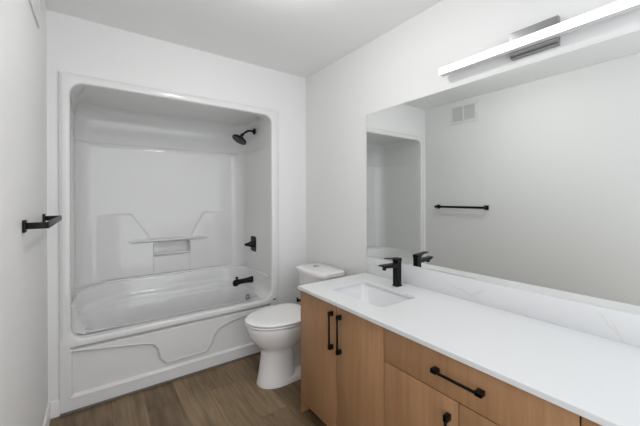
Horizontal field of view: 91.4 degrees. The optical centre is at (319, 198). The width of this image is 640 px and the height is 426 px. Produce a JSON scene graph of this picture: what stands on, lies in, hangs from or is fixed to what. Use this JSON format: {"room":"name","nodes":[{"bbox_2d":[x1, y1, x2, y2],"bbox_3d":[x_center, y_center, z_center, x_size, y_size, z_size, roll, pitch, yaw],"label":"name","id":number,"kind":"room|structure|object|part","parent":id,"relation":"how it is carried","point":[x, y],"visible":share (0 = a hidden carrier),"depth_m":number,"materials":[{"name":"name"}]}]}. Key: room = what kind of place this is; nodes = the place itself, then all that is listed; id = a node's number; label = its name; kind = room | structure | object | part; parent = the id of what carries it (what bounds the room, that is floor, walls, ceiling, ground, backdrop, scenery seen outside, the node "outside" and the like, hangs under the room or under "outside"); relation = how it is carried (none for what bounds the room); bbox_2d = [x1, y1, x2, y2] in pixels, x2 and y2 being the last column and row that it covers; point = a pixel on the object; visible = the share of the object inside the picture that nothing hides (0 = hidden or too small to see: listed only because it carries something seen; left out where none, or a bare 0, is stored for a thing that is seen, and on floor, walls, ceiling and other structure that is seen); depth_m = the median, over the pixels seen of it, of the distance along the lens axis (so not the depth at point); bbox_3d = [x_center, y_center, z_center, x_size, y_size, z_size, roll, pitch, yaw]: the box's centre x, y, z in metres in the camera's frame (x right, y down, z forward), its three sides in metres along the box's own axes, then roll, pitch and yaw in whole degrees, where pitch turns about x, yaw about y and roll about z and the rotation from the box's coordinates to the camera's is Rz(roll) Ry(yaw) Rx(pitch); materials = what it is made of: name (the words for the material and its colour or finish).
{"room":"bathroom","nodes":[
{"label":"bathroom","id":0,"kind":"room"},
{"bbox_2d":[0,0,47,425],"bbox_3d":[-1.068,0.097,1.001,0.100,2.440,3.810,0,0,-36],"label":"wall","id":1,"kind":"structure","parent":0,"point":[23,45],"depth_m":1.22,"materials":[{"name":"white paint"}]},
{"bbox_2d":[29,0,39,27],"bbox_3d":[-1.325,-0.969,1.447,0.009,0.220,0.320,0,0,-36],"label":"air vent","id":2,"kind":"object","parent":1,"relation":"in","point":[35,4],"visible":1,"depth_m":1.50,"materials":[{"name":"white"}]},
{"bbox_2d":[22,214,61,232],"bbox_3d":[-1.313,0.110,1.495,0.079,0.049,0.630,0,0,-36],"label":"towel bar","id":3,"kind":"object","parent":1,"relation":"attached to","point":[51,220],"visible":1,"depth_m":1.27,"materials":[{"name":"black metal"}]},
{"bbox_3d":[-1.171,0.110,1.239,0.010,0.049,0.048,0,0,-36],"label":"mount plate","id":4,"kind":"part","parent":3,"relation":"part of","materials":[{"name":"black metal"}]},
{"bbox_2d":[43,402,50,425],"bbox_3d":[-0.763,1.268,0.680,0.013,0.098,2.930,0,0,-36],"label":"baseboard","id":5,"kind":"structure","parent":1,"relation":"attached to","point":[47,418],"depth_m":1.78,"materials":[{"name":"white paint"}]},
{"bbox_2d":[60,351,260,416],"bbox_3d":[-0.961,1.306,2.316,1.492,0.014,0.014,0,0,-36],"label":"trim","id":6,"kind":"structure","parent":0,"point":[257,353],"depth_m":2.16,"materials":[{"name":"grey plastic"}]},
{"bbox_2d":[46,10,305,403],"bbox_3d":[-0.909,0.093,2.441,1.842,2.440,0.100,0,0,-36],"label":"wall","id":7,"kind":"structure","parent":0,"point":[75,45],"depth_m":2.26,"materials":[{"name":"white paint"}]},
{"bbox_2d":[51,399,59,418],"bbox_3d":[-0.868,1.264,2.402,1.829,0.098,0.013,0,0,-36],"label":"baseboard","id":8,"kind":"structure","parent":7,"relation":"attached to","point":[55,405],"depth_m":1.88,"materials":[{"name":"white paint"}]},
{"bbox_2d":[49,354,326,425],"bbox_3d":[-0.330,1.339,1.473,2.242,0.050,3.910,0,0,-36],"label":"floor","id":9,"kind":"structure","parent":0,"point":[229,394],"depth_m":1.97,"materials":[{"name":"wood"}]},
{"bbox_2d":[59,71,278,413],"bbox_3d":[-1.187,0.270,2.625,1.492,2.087,0.759,0,0,-36],"label":"bathtub","id":10,"kind":"object","parent":9,"relation":"on","point":[160,204],"visible":0.97,"depth_m":2.64,"materials":[{"name":"white plastic"}]},
{"bbox_2d":[233,276,252,285],"bbox_3d":[-0.719,0.775,2.950,0.211,0.094,0.092,0,0,-36],"label":"tub spout","id":11,"kind":"object","parent":10,"relation":"attached to","point":[237,281],"visible":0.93,"depth_m":2.92,"materials":[{"name":"black metal"}]},
{"bbox_2d":[232,128,255,144],"bbox_3d":[-0.714,-0.588,2.928,0.216,0.168,0.142,0,0,-36],"label":"shower fixture","id":12,"kind":"object","parent":10,"relation":"attached to","point":[239,139],"visible":1,"depth_m":2.90,"materials":[{"name":"black metal"}]},
{"bbox_2d":[244,236,255,251],"bbox_3d":[-0.676,0.437,2.997,0.099,0.148,0.124,0,0,-36],"label":"shower valve","id":13,"kind":"object","parent":10,"relation":"attached to","point":[252,243],"visible":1,"depth_m":2.99,"materials":[{"name":"black metal"}]},
{"bbox_3d":[-0.675,0.439,2.985,0.088,0.068,0.089,0,0,-36],"label":"lever","id":14,"kind":"part","parent":13,"relation":"part of","materials":[{"name":"black metal"}]},
{"bbox_3d":[-0.641,0.437,3.022,0.013,0.148,0.124,0,0,-36],"label":"plate","id":15,"kind":"part","parent":13,"relation":"part of","materials":[{"name":"black metal"}]},
{"bbox_2d":[245,263,344,388],"bbox_3d":[-0.206,0.931,2.354,0.733,0.762,0.402,0,0,-36],"label":"toilet","id":16,"kind":"object","parent":9,"relation":"on","point":[275,329],"visible":0.74,"depth_m":2.19,"materials":[{"name":"white ceramic"}]},
{"bbox_3d":[-0.311,0.874,2.278,0.470,0.017,0.384,0,0,-36],"label":"seat","id":17,"kind":"part","parent":16,"relation":"part of","materials":[{"name":"white plastic"}]},
{"bbox_3d":[-0.309,0.852,2.280,0.478,0.024,0.390,0,0,-36],"label":"lid","id":18,"kind":"part","parent":16,"relation":"part of","materials":[{"name":"white plastic"}]},
{"bbox_3d":[-0.007,0.743,2.497,0.227,0.300,0.374,0,0,-36],"label":"tank","id":19,"kind":"part","parent":16,"relation":"part of","materials":[{"name":"white ceramic"}]},
{"bbox_3d":[-0.012,0.574,2.493,0.254,0.039,0.402,0,0,-36],"label":"tank lid","id":20,"kind":"part","parent":16,"relation":"part of","materials":[{"name":"white ceramic"}]},
{"bbox_2d":[301,291,383,425],"bbox_3d":[0.304,0.935,1.812,0.611,0.754,0.686,0,0,-36],"label":"vanity cabinet","id":21,"kind":"object","parent":9,"relation":"on","point":[342,351],"visible":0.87,"depth_m":1.61,"materials":[{"name":"brown wood"}]},
{"bbox_3d":[0.121,0.935,2.092,0.580,0.754,0.018,0,0,-36],"label":"panel","id":22,"kind":"part","parent":21,"relation":"part of","materials":[{"name":"brown wood"}]},
{"bbox_3d":[-0.009,0.904,1.788,0.019,0.678,0.350,0,0,-36],"label":"door","id":23,"kind":"part","parent":21,"relation":"part of","materials":[{"name":"brown wood"}]},
{"bbox_3d":[0.055,0.699,1.657,0.029,0.200,0.016,0,0,-36],"label":"handle","id":24,"kind":"part","parent":21,"relation":"part of","materials":[{"name":"black metal"}]},
{"bbox_3d":[0.095,0.699,1.602,0.029,0.200,0.016,0,0,-36],"label":"handle","id":25,"kind":"part","parent":21,"relation":"part of","materials":[{"name":"black metal"}]},
{"bbox_3d":[0.191,0.904,1.511,0.019,0.678,0.327,0,0,-36],"label":"door","id":26,"kind":"part","parent":21,"relation":"part of","materials":[{"name":"brown wood"}]},
{"bbox_2d":[298,256,639,425],"bbox_3d":[0.713,0.491,1.254,0.598,0.135,2.078,0,0,-36],"label":"countertop","id":27,"kind":"structure","parent":21,"relation":"on","point":[583,359],"depth_m":1.21,"materials":[{"name":"white stone"}]},
{"bbox_2d":[336,284,409,306],"bbox_3d":[0.295,0.632,1.786,0.331,0.147,0.456,0,0,-36],"label":"sink","id":28,"kind":"object","parent":27,"relation":"in","point":[375,296],"visible":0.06,"depth_m":1.95,"materials":[{"name":"white ceramic"}]},
{"bbox_2d":[378,257,401,286],"bbox_3d":[0.423,0.446,1.883,0.174,0.180,0.044,0,0,-36],"label":"faucet","id":29,"kind":"object","parent":27,"relation":"on","point":[396,265],"visible":1,"depth_m":1.90,"materials":[{"name":"black metal"}]},
{"bbox_3d":[0.413,0.410,1.876,0.150,0.036,0.036,0,0,-36],"label":"spout","id":30,"kind":"part","parent":29,"relation":"part of","materials":[{"name":"black metal"}]},
{"bbox_3d":[0.442,0.371,1.897,0.120,0.030,0.039,0,0,-36],"label":"lever","id":31,"kind":"part","parent":29,"relation":"part of","materials":[{"name":"black metal"}]},
{"bbox_2d":[384,328,580,425],"bbox_3d":[0.705,0.936,1.255,0.611,0.754,0.682,0,0,-36],"label":"vanity cabinet","id":32,"kind":"object","parent":9,"relation":"on","point":[424,386],"visible":0.93,"depth_m":1.12,"materials":[{"name":"brown wood"}]},
{"bbox_3d":[0.390,0.979,1.235,0.019,0.530,0.344,0,0,-36],"label":"door","id":33,"kind":"part","parent":32,"relation":"part of","materials":[{"name":"brown wood"}]},
{"bbox_3d":[0.451,0.867,1.109,0.029,0.200,0.016,0,0,-36],"label":"handle","id":34,"kind":"part","parent":32,"relation":"part of","materials":[{"name":"black metal"}]},
{"bbox_3d":[0.470,0.632,1.081,0.029,0.016,0.188,0,0,-36],"label":"handle","id":35,"kind":"part","parent":32,"relation":"part of","materials":[{"name":"black metal"}]},
{"bbox_3d":[0.590,0.979,0.958,0.019,0.530,0.332,0,0,-36],"label":"door","id":36,"kind":"part","parent":32,"relation":"part of","materials":[{"name":"brown wood"}]},
{"bbox_2d":[581,416,601,425],"bbox_3d":[1.104,0.937,0.700,0.611,0.754,0.682,0,0,-36],"label":"vanity cabinet","id":37,"kind":"object","parent":9,"relation":"on","point":[584,422],"visible":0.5,"depth_m":0.80,"materials":[{"name":"brown wood"}]},
{"bbox_2d":[44,0,442,77],"bbox_3d":[-0.334,-1.151,1.466,2.242,0.050,3.910,0,0,-36],"label":"ceiling","id":38,"kind":"structure","parent":0,"point":[301,38],"depth_m":1.99,"materials":[{"name":"white paint"}]},
{"bbox_2d":[306,0,639,276],"bbox_3d":[0.537,0.091,2.095,0.100,2.440,3.910,0,0,-36],"label":"wall","id":39,"kind":"structure","parent":0,"point":[401,65],"depth_m":2.16,"materials":[{"name":"white paint"}]},
{"bbox_2d":[366,256,639,347],"bbox_3d":[0.942,0.480,1.432,0.020,0.115,2.058,0,0,-36],"label":"backsplash","id":40,"kind":"structure","parent":39,"relation":"attached to","point":[608,323],"depth_m":1.41,"materials":[{"name":"white stone"}]},
{"bbox_2d":[367,30,639,314],"bbox_3d":[0.945,-0.094,1.437,0.005,1.033,2.065,0,0,-36],"label":"mirror","id":41,"kind":"object","parent":39,"relation":"attached to","point":[527,177],"visible":1,"depth_m":1.43,"materials":[{"name":"grey mirror"}]},
{"bbox_2d":[439,0,639,76],"bbox_3d":[0.938,-0.713,1.384,0.075,0.122,0.876,0,0,-36],"label":"vanity light","id":42,"kind":"object","parent":39,"relation":"attached to","point":[544,35],"visible":1,"depth_m":1.35,"materials":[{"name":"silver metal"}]},
{"bbox_3d":[0.966,-0.713,1.404,0.008,0.122,0.188,0,0,-36],"label":"mount plate","id":43,"kind":"part","parent":42,"relation":"part of","materials":[{"name":"silver metal"}]}
]}

